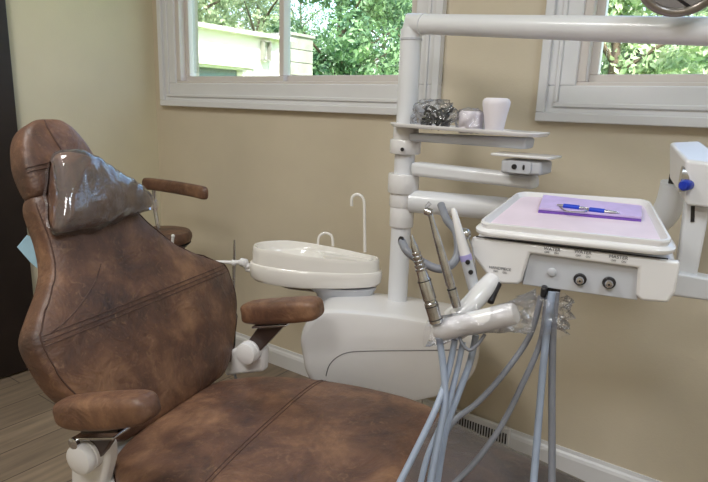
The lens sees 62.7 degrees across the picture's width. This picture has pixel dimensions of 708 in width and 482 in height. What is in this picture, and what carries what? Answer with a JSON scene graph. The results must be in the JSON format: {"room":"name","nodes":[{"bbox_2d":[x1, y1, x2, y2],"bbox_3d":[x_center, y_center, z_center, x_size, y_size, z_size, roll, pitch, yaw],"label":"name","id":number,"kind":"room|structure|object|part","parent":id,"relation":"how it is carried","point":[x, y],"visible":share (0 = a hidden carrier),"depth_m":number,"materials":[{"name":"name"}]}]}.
{"room":"dental clinic","nodes":[
{"label":"dental clinic","id":0,"kind":"room"},
{"bbox_2d":[5,0,161,295],"bbox_3d":[-2.254,-0.443,1.371,0.120,2.500,4.388,11,16,34],"label":"wall","id":1,"kind":"structure","parent":0,"point":[87,65],"depth_m":2.69,"materials":[{"name":"paint"}]},
{"bbox_2d":[0,0,32,377],"bbox_3d":[-1.636,-0.349,2.081,0.108,2.020,0.840,11,16,34],"label":"door","id":2,"kind":"structure","parent":1,"relation":"in","point":[16,288],"depth_m":2.46,"materials":[{"name":"brown wood"}]},
{"bbox_2d":[0,362,309,481],"bbox_3d":[-0.582,1.156,0.469,4.510,0.100,4.488,11,16,34],"label":"floor","id":3,"kind":"structure","parent":0,"point":[33,448],"depth_m":2.13,"materials":[{"name":"brown wood"}]},
{"bbox_2d":[142,178,207,247],"bbox_3d":[-0.826,0.167,2.548,0.460,0.878,0.418,1,13,-4],"label":"stool","id":4,"kind":"object","parent":3,"relation":"on","point":[181,236],"visible":0.44,"depth_m":2.44,"materials":[{"name":"brown leather"}]},
{"bbox_3d":[-0.855,-0.109,2.518,0.032,0.257,0.065,-2,14,-18],"label":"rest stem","id":5,"kind":"part","parent":4,"relation":"part of","materials":[{"name":"silver metal"}]},
{"bbox_3d":[-0.831,-0.023,2.519,0.250,0.058,0.250,11,16,34],"label":"seat","id":6,"kind":"part","parent":4,"relation":"part of","materials":[{"name":"brown leather"}]},
{"bbox_3d":[-0.832,0.015,2.528,0.240,0.020,0.240,11,16,34],"label":"seat plate","id":7,"kind":"part","parent":4,"relation":"part of","materials":[{"name":"plastic"}]},
{"bbox_2d":[10,119,584,481],"bbox_3d":[-0.104,0.338,1.316,1.491,1.145,0.781,11,16,34],"label":"dental chair","id":8,"kind":"object","parent":3,"relation":"on","point":[128,330],"visible":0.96,"depth_m":1.39,"materials":[{"name":"brown leather"}]},
{"bbox_2d":[17,235,36,267],"bbox_3d":[-0.823,0.025,1.468,0.082,0.083,0.002,7,14,22],"label":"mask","id":9,"kind":"object","parent":8,"relation":"attached to","point":[26,247],"visible":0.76,"depth_m":1.47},
{"bbox_3d":[-0.592,0.428,1.228,0.026,0.026,0.013,7,14,22],"label":"lock knob","id":10,"kind":"part","parent":8,"relation":"part of","materials":[{"name":"silver metal"}]},
{"bbox_2d":[48,152,151,232],"bbox_3d":[-0.631,-0.133,1.465,0.128,0.186,0.316,11,16,34],"label":"cushion","id":11,"kind":"object","parent":8,"relation":"on","point":[87,194],"depth_m":1.40,"materials":[{"name":"brown leather"}]},
{"bbox_3d":[-0.535,0.407,1.228,0.120,0.039,0.050,7,14,22],"label":"arm plate","id":12,"kind":"part","parent":8,"relation":"part of","materials":[{"name":"metal"}]},
{"bbox_3d":[-0.509,0.347,1.192,0.259,0.118,0.072,7,14,22],"label":"armrest","id":13,"kind":"part","parent":8,"relation":"part of","materials":[{"name":"brown leather"}]},
{"bbox_3d":[-0.237,0.531,1.443,0.674,0.070,0.360,7,14,22],"label":"seat frame","id":14,"kind":"part","parent":8,"relation":"part of","materials":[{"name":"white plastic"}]},
{"bbox_3d":[-0.552,0.144,1.556,0.331,0.587,0.703,11,16,34],"label":"backrest","id":15,"kind":"part","parent":8,"relation":"part of","materials":[{"name":"brown leather"}]},
{"bbox_3d":[-0.234,0.239,1.672,0.113,0.031,0.050,7,14,22],"label":"arm plate","id":16,"kind":"part","parent":8,"relation":"part of","materials":[{"name":"metal"}]},
{"bbox_3d":[-0.183,0.503,1.413,0.635,0.111,0.703,7,14,22],"label":"seat","id":17,"kind":"part","parent":8,"relation":"part of","materials":[{"name":"brown leather"}]},
{"bbox_3d":[-0.209,0.198,1.664,0.258,0.106,0.085,7,14,22],"label":"armrest","id":18,"kind":"part","parent":8,"relation":"part of","materials":[{"name":"brown leather"}]},
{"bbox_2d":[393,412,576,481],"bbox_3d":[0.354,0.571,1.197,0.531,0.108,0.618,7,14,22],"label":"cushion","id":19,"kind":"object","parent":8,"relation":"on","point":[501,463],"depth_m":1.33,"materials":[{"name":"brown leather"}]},
{"bbox_2d":[215,13,707,403],"bbox_3d":[0.254,0.069,1.786,1.514,1.482,0.428,10,15,32],"label":"dental unit","id":20,"kind":"object","parent":3,"relation":"on","point":[365,338],"visible":0.84,"depth_m":1.80,"materials":[{"name":"white plastic"}]},
{"bbox_2d":[232,240,236,378],"bbox_3d":[-0.317,0.300,2.069,0.260,0.612,0.020,3,13,5],"label":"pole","id":21,"kind":"object","parent":20,"relation":"hanging from","point":[234,243],"visible":0.19,"depth_m":2.03,"materials":[{"name":"metal"}]},
{"bbox_3d":[-0.330,0.102,2.024,0.114,0.051,0.026,4,13,8],"label":"holder arm","id":22,"kind":"part","parent":20,"relation":"part of","materials":[{"name":"white plastic"}]},
{"bbox_2d":[249,240,382,288],"bbox_3d":[-0.132,0.082,2.002,0.462,0.123,0.198,3,13,3],"label":"basin","id":23,"kind":"object","parent":20,"relation":"in","point":[283,263],"depth_m":1.93,"materials":[{"name":"ceramic"}]},
{"bbox_3d":[-0.097,-0.008,1.977,0.060,0.049,0.009,3,13,5],"label":"rinse spout","id":24,"kind":"part","parent":20,"relation":"part of","materials":[{"name":"ceramic"}]},
{"bbox_2d":[312,286,375,300],"bbox_3d":[-0.055,0.184,2.026,0.265,0.075,0.150,3,13,4],"label":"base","id":25,"kind":"object","parent":20,"relation":"in","point":[326,293],"depth_m":1.95,"materials":[{"name":"white plastic"}]},
{"bbox_3d":[0.158,-0.191,1.857,0.065,0.920,0.065,11,16,34],"label":"post","id":26,"kind":"part","parent":20,"relation":"part of","materials":[{"name":"white metal"}]},
{"bbox_2d":[410,99,457,130],"bbox_3d":[0.234,-0.370,1.701,0.160,0.091,0.092,11,16,34],"label":"bag","id":27,"kind":"object","parent":20,"relation":"on","point":[430,118],"visible":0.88,"depth_m":1.69,"materials":[{"name":"plastic"}]},
{"bbox_2d":[455,107,484,133],"bbox_3d":[0.329,-0.340,1.638,0.096,0.074,0.080,11,16,34],"label":"pack","id":28,"kind":"object","parent":20,"relation":"on","point":[474,119],"visible":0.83,"depth_m":1.61,"materials":[{"name":"white plastic"}]},
{"bbox_2d":[390,122,549,136],"bbox_3d":[0.325,-0.324,1.686,0.462,0.021,0.135,11,16,34],"label":"shelf","id":29,"kind":"object","parent":20,"relation":"attached to","point":[399,128],"depth_m":1.67,"materials":[{"name":"white plastic"}]},
{"bbox_3d":[0.348,-0.197,1.717,0.389,0.044,0.060,11,16,34],"label":"arm","id":30,"kind":"part","parent":20,"relation":"part of","materials":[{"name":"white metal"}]},
{"bbox_2d":[482,98,510,134],"bbox_3d":[0.388,-0.342,1.595,0.075,0.098,0.075,11,16,34],"label":"cup stack","id":31,"kind":"object","parent":20,"relation":"on","point":[495,110],"visible":0.9,"depth_m":1.57,"materials":[{"name":"white plastic"}]},
{"bbox_2d":[491,151,561,159],"bbox_3d":[0.469,-0.233,1.583,0.166,0.007,0.110,11,16,34],"label":"shelf","id":32,"kind":"object","parent":20,"relation":"attached to","point":[520,156],"depth_m":1.56,"materials":[{"name":"white plastic"}]},
{"bbox_3d":[0.535,-0.127,1.702,0.765,0.161,0.097,8,14,24],"label":"arm","id":33,"kind":"part","parent":20,"relation":"part of","materials":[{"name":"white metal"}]},
{"bbox_2d":[471,141,707,301],"bbox_3d":[0.581,-0.032,1.306,0.676,0.378,0.446,-1,13,-15],"label":"console","id":34,"kind":"object","parent":20,"relation":"attached to","point":[516,243],"visible":0.98,"depth_m":1.21,"materials":[{"name":"white plastic"}]},
{"bbox_2d":[425,273,535,346],"bbox_3d":[0.265,0.145,1.189,0.207,0.155,0.164,8,14,24],"label":"holder","id":35,"kind":"object","parent":34,"relation":"attached to","point":[468,319],"visible":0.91,"depth_m":1.15,"materials":[{"name":"white plastic"}]},
{"bbox_2d":[410,235,442,325],"bbox_3d":[0.144,0.079,1.159,0.079,0.180,0.029,7,14,21],"label":"slow handpiece","id":36,"kind":"object","parent":35,"relation":"in","point":[427,291],"visible":1,"depth_m":1.15,"materials":[{"name":"metal"}]},
{"bbox_3d":[0.151,0.113,1.163,0.060,0.113,0.028,7,14,22],"label":"motor","id":37,"kind":"part","parent":36,"relation":"part of","materials":[{"name":"metal"}]},
{"bbox_2d":[396,339,457,481],"bbox_3d":[0.141,0.351,1.145,0.024,0.286,0.185,14,18,42],"label":"hose","id":38,"kind":"object","parent":35,"relation":"hanging from","point":[453,347],"visible":0.98,"depth_m":1.14,"materials":[{"name":"grey rubber"}]},
{"bbox_2d":[427,338,448,481],"bbox_3d":[0.169,0.354,1.158,0.034,0.306,0.111,4,13,9],"label":"hose","id":39,"kind":"object","parent":35,"relation":"hanging from","point":[440,346],"visible":1,"depth_m":1.16,"materials":[{"name":"grey rubber"}]},
{"bbox_2d":[418,342,465,481],"bbox_3d":[0.177,0.350,1.170,0.018,0.276,0.147,13,17,39],"label":"hose","id":40,"kind":"object","parent":35,"relation":"hanging from","point":[461,349],"visible":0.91,"depth_m":1.18,"materials":[{"name":"grey rubber"}]},
{"bbox_2d":[424,201,460,307],"bbox_3d":[0.178,0.029,1.167,0.089,0.212,0.020,7,14,22],"label":"turbine handpiece","id":41,"kind":"object","parent":35,"relation":"in","point":[445,267],"visible":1,"depth_m":1.16,"materials":[{"name":"metal"}]},
{"bbox_2d":[434,335,478,481],"bbox_3d":[0.208,0.345,1.196,0.021,0.298,0.120,13,17,41],"label":"hose","id":42,"kind":"object","parent":35,"relation":"hanging from","point":[471,356],"visible":0.89,"depth_m":1.19,"materials":[{"name":"grey rubber"}]},
{"bbox_2d":[451,208,477,290],"bbox_3d":[0.240,0.020,1.230,0.074,0.180,0.045,11,16,34],"label":"syringe","id":43,"kind":"object","parent":35,"relation":"in","point":[465,247],"visible":0.94,"depth_m":1.22,"materials":[{"name":"white plastic"}]},
{"bbox_2d":[398,202,459,272],"bbox_3d":[0.191,-0.010,1.291,0.140,0.128,0.178,11,16,34],"label":"hose","id":44,"kind":"object","parent":43,"relation":"attached to","point":[447,220],"visible":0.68,"depth_m":1.25,"materials":[{"name":"grey rubber"}]},
{"bbox_2d":[458,334,485,351],"bbox_3d":[0.233,0.200,1.152,0.056,0.039,0.017,4,13,10],"label":"hose","id":45,"kind":"object","parent":35,"relation":"hanging from","point":[483,336],"visible":1,"depth_m":1.15,"materials":[{"name":"grey rubber"}]},
{"bbox_3d":[0.254,0.121,1.214,0.126,0.096,0.051,-8,16,-37],"label":"mount arm","id":46,"kind":"part","parent":35,"relation":"part of","materials":[{"name":"white plastic"}]},
{"bbox_2d":[516,285,575,334],"bbox_3d":[0.402,0.142,1.196,0.113,0.094,0.097,-4,14,-26],"label":"plastic wrap","id":47,"kind":"object","parent":34,"relation":"attached to","point":[544,289],"visible":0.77,"depth_m":1.20,"materials":[{"name":"plastic"}]},
{"bbox_2d":[449,295,543,432],"bbox_3d":[0.277,0.291,1.208,0.243,0.354,0.032,-4,14,-23],"label":"hose","id":48,"kind":"object","parent":47,"relation":"attached to","point":[523,346],"visible":0.83,"depth_m":1.21,"materials":[{"name":"grey rubber"}]},
{"bbox_2d":[452,296,546,481],"bbox_3d":[0.297,0.332,1.207,0.241,0.429,0.034,-4,14,-24],"label":"hose","id":49,"kind":"object","parent":47,"relation":"attached to","point":[537,350],"visible":0.91,"depth_m":1.21,"materials":[{"name":"grey rubber"}]},
{"bbox_2d":[530,291,555,481],"bbox_3d":[0.384,0.308,1.188,0.017,0.405,0.095,5,13,14],"label":"hose","id":50,"kind":"object","parent":47,"relation":"attached to","point":[551,295],"visible":1,"depth_m":1.19,"materials":[{"name":"grey rubber"}]},
{"bbox_2d":[548,291,559,481],"bbox_3d":[0.410,0.308,1.189,0.019,0.399,0.104,1,13,-5],"label":"hose","id":51,"kind":"object","parent":47,"relation":"attached to","point":[553,336],"visible":1,"depth_m":1.20,"materials":[{"name":"grey rubber"}]},
{"bbox_2d":[481,192,670,246],"bbox_3d":[0.489,-0.060,1.288,0.363,0.053,0.297,7,14,22],"label":"tray","id":52,"kind":"object","parent":34,"relation":"on","point":[518,218],"depth_m":1.21,"materials":[{"name":"white plastic"}]},
{"bbox_3d":[0.460,0.069,1.183,0.221,0.072,0.008,7,14,22],"label":"recess panel","id":53,"kind":"part","parent":34,"relation":"part of","materials":[{"name":"grey plastic"}]},
{"bbox_3d":[0.454,0.079,1.169,0.015,0.015,0.013,7,14,22],"label":"control knob","id":54,"kind":"part","parent":34,"relation":"part of","materials":[{"name":"silver metal"}]},
{"bbox_2d":[538,195,641,221],"bbox_3d":[0.538,-0.076,1.325,0.216,0.026,0.124,7,14,22],"label":"folded napkin","id":55,"kind":"object","parent":34,"relation":"on","point":[628,212],"visible":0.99,"depth_m":1.30,"materials":[{"name":"purple paper"}]},
{"bbox_2d":[557,204,585,208],"bbox_3d":[0.487,-0.077,1.300,0.064,0.011,0.010,9,15,28],"label":"pen","id":56,"kind":"object","parent":55,"relation":"on","point":[570,206],"visible":1,"depth_m":1.30,"materials":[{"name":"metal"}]},
{"bbox_2d":[559,207,587,212],"bbox_3d":[0.489,-0.069,1.283,0.062,0.008,0.040,3,13,6],"label":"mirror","id":57,"kind":"object","parent":55,"relation":"on","point":[559,207],"visible":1,"depth_m":1.27,"materials":[{"name":"metal"}]},
{"bbox_2d":[586,207,618,213],"bbox_3d":[0.542,-0.066,1.265,0.069,0.011,0.010,9,15,28],"label":"pen","id":58,"kind":"object","parent":55,"relation":"on","point":[591,209],"visible":1,"depth_m":1.26,"materials":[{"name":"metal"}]},
{"bbox_3d":[0.504,0.085,1.149,0.015,0.015,0.013,7,14,22],"label":"control knob","id":59,"kind":"part","parent":34,"relation":"part of","materials":[{"name":"silver metal"}]},
{"bbox_3d":[0.774,-0.144,1.356,0.024,0.060,0.040,7,14,22],"label":"knob plate","id":60,"kind":"part","parent":34,"relation":"part of","materials":[{"name":"metal"}]},
{"bbox_3d":[0.759,-0.127,1.330,0.030,0.026,0.026,-7,16,-35],"label":"brake knob","id":61,"kind":"part","parent":34,"relation":"part of","materials":[{"name":"blue plastic"}]},
{"bbox_2d":[641,0,707,16],"bbox_3d":[0.693,-0.520,1.107,0.275,0.237,0.139,11,16,34],"label":"lamp","id":62,"kind":"object","parent":20,"relation":"attached to","point":[668,8],"visible":1,"depth_m":1.17,"materials":[{"name":"metal"}]},
{"bbox_2d":[152,0,707,481],"bbox_3d":[0.697,-0.455,1.858,4.110,2.500,0.140,11,16,34],"label":"wall","id":63,"kind":"structure","parent":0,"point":[632,375],"depth_m":2.00,"materials":[{"name":"beige paint"}]},
{"bbox_2d":[156,0,446,116],"bbox_3d":[-0.289,-1.095,2.404,1.555,1.083,0.124,11,16,34],"label":"window","id":64,"kind":"structure","parent":63,"relation":"attached to","point":[179,84],"depth_m":2.48,"materials":[{"name":"plastic"}]},
{"bbox_3d":[-0.542,-1.140,2.598,0.643,0.830,0.030,11,16,34],"label":"sash","id":65,"kind":"part","parent":64,"relation":"part of","materials":[{"name":"plastic"}]},
{"bbox_3d":[-0.282,-1.089,2.415,1.355,0.898,0.100,11,16,34],"label":"frame","id":66,"kind":"part","parent":64,"relation":"part of","materials":[{"name":"plastic"}]},
{"bbox_3d":[-0.020,-1.048,2.272,0.688,0.830,0.030,11,16,34],"label":"sash","id":67,"kind":"part","parent":64,"relation":"part of","materials":[{"name":"plastic"}]},
{"bbox_2d":[235,332,661,481],"bbox_3d":[0.611,0.732,2.066,4.110,0.090,0.016,11,16,34],"label":"baseboard","id":68,"kind":"structure","parent":63,"relation":"attached to","point":[586,468],"depth_m":1.99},
{"bbox_2d":[455,409,510,446],"bbox_3d":[0.470,0.694,2.140,0.212,0.085,0.019,11,16,34],"label":"wall register","id":69,"kind":"object","parent":68,"relation":"attached to","point":[485,427],"visible":0.56,"depth_m":2.12,"materials":[{"name":"metal"}]},
{"bbox_2d":[535,0,707,127],"bbox_3d":[1.255,-0.795,1.329,1.555,1.083,0.124,11,16,34],"label":"window","id":70,"kind":"structure","parent":63,"relation":"attached to","point":[572,88],"depth_m":1.73,"materials":[{"name":"plastic"}]},
{"bbox_3d":[1.262,-0.790,1.341,1.355,0.898,0.100,11,16,34],"label":"frame","id":71,"kind":"part","parent":70,"relation":"part of","materials":[{"name":"plastic"}]},
{"bbox_3d":[1.014,-0.839,1.514,0.673,0.830,0.030,11,16,34],"label":"sash","id":72,"kind":"part","parent":70,"relation":"part of","materials":[{"name":"plastic"}]},
{"label":"outside","id":73,"kind":"structure","parent":0,"visible":0},
{"bbox_3d":[4.708,-3.695,23.461,70.000,0.200,38.000,11,16,34],"label":"ground","id":74,"kind":"structure","parent":73,"visible":0},
{"bbox_2d":[197,0,232,23],"bbox_3d":[-8.202,-9.423,25.819,6.758,9.109,6.032,11,16,34],"label":"tree","id":75,"kind":"object","parent":74,"relation":"on","point":[202,3],"visible":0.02,"depth_m":25.38,"materials":[{"name":"green plant"}]},
{"bbox_2d":[204,0,271,30],"bbox_3d":[-9.873,-16.080,43.788,9.269,13.872,9.870,11,16,34],"label":"tree","id":76,"kind":"object","parent":74,"relation":"on","point":[241,11],"visible":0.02,"depth_m":42.97,"materials":[{"name":"green plant"}]},
{"bbox_2d":[198,22,295,75],"bbox_3d":[-7.009,-3.889,14.726,5.300,3.317,10.578,11,16,34],"label":"garage","id":77,"kind":"structure","parent":74,"relation":"on","point":[223,50],"depth_m":15.63,"materials":[{"name":"white paint"}]},
{"bbox_3d":[-4.112,-3.398,15.303,0.100,2.294,2.685,11,16,34],"label":"door","id":78,"kind":"part","parent":77,"relation":"part of","materials":[{"name":"green"}]},
{"bbox_2d":[198,0,300,33],"bbox_3d":[-5.772,-11.694,34.188,7.727,9.903,7.589,0,13,-10],"label":"tree","id":79,"kind":"object","parent":74,"relation":"on","point":[265,16],"visible":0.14,"depth_m":32.49,"materials":[{"name":"green plant"}]},
{"bbox_2d":[270,32,314,74],"bbox_3d":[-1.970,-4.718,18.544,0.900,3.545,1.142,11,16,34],"label":"building","id":80,"kind":"structure","parent":74,"relation":"on","point":[301,54],"depth_m":18.03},
{"bbox_2d":[243,0,344,72],"bbox_3d":[-5.526,-19.419,54.244,11.334,15.978,11.197,8,14,24],"label":"tree","id":81,"kind":"object","parent":74,"relation":"on","point":[300,11],"visible":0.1,"depth_m":52.79,"materials":[{"name":"green plant"}]},
{"bbox_2d":[270,0,411,74],"bbox_3d":[-0.386,-8.324,24.268,7.053,8.153,6.171,-2,13,-15],"label":"tree","id":82,"kind":"object","parent":74,"relation":"on","point":[351,48],"visible":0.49,"depth_m":23.38,"materials":[{"name":"green plant"}]},
{"bbox_2d":[313,0,411,74],"bbox_3d":[2.232,-15.055,42.954,10.974,13.540,9.442,-3,14,-21],"label":"tree","id":83,"kind":"object","parent":74,"relation":"on","point":[332,9],"visible":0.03,"depth_m":42.75,"materials":[{"name":"green plant"}]},
{"bbox_2d":[373,0,411,74],"bbox_3d":[4.042,-10.606,31.720,7.858,9.537,7.687,6,14,17],"label":"tree","id":84,"kind":"object","parent":74,"relation":"on","point":[400,17],"visible":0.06,"depth_m":32.09,"materials":[{"name":"green plant"}]},
{"bbox_2d":[600,0,707,73],"bbox_3d":[8.065,-6.053,17.815,6.293,7.607,5.688,1,13,-6],"label":"tree","id":85,"kind":"object","parent":74,"relation":"on","point":[655,57],"visible":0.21,"depth_m":17.11,"materials":[{"name":"green plant"}]},
{"bbox_2d":[666,7,707,73],"bbox_3d":[14.595,-6.891,22.759,5.146,7.319,5.663,-2,14,-18],"label":"tree","id":86,"kind":"object","parent":74,"relation":"on","point":[706,8],"visible":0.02,"depth_m":22.66,"materials":[{"name":"green plant"}]}
]}

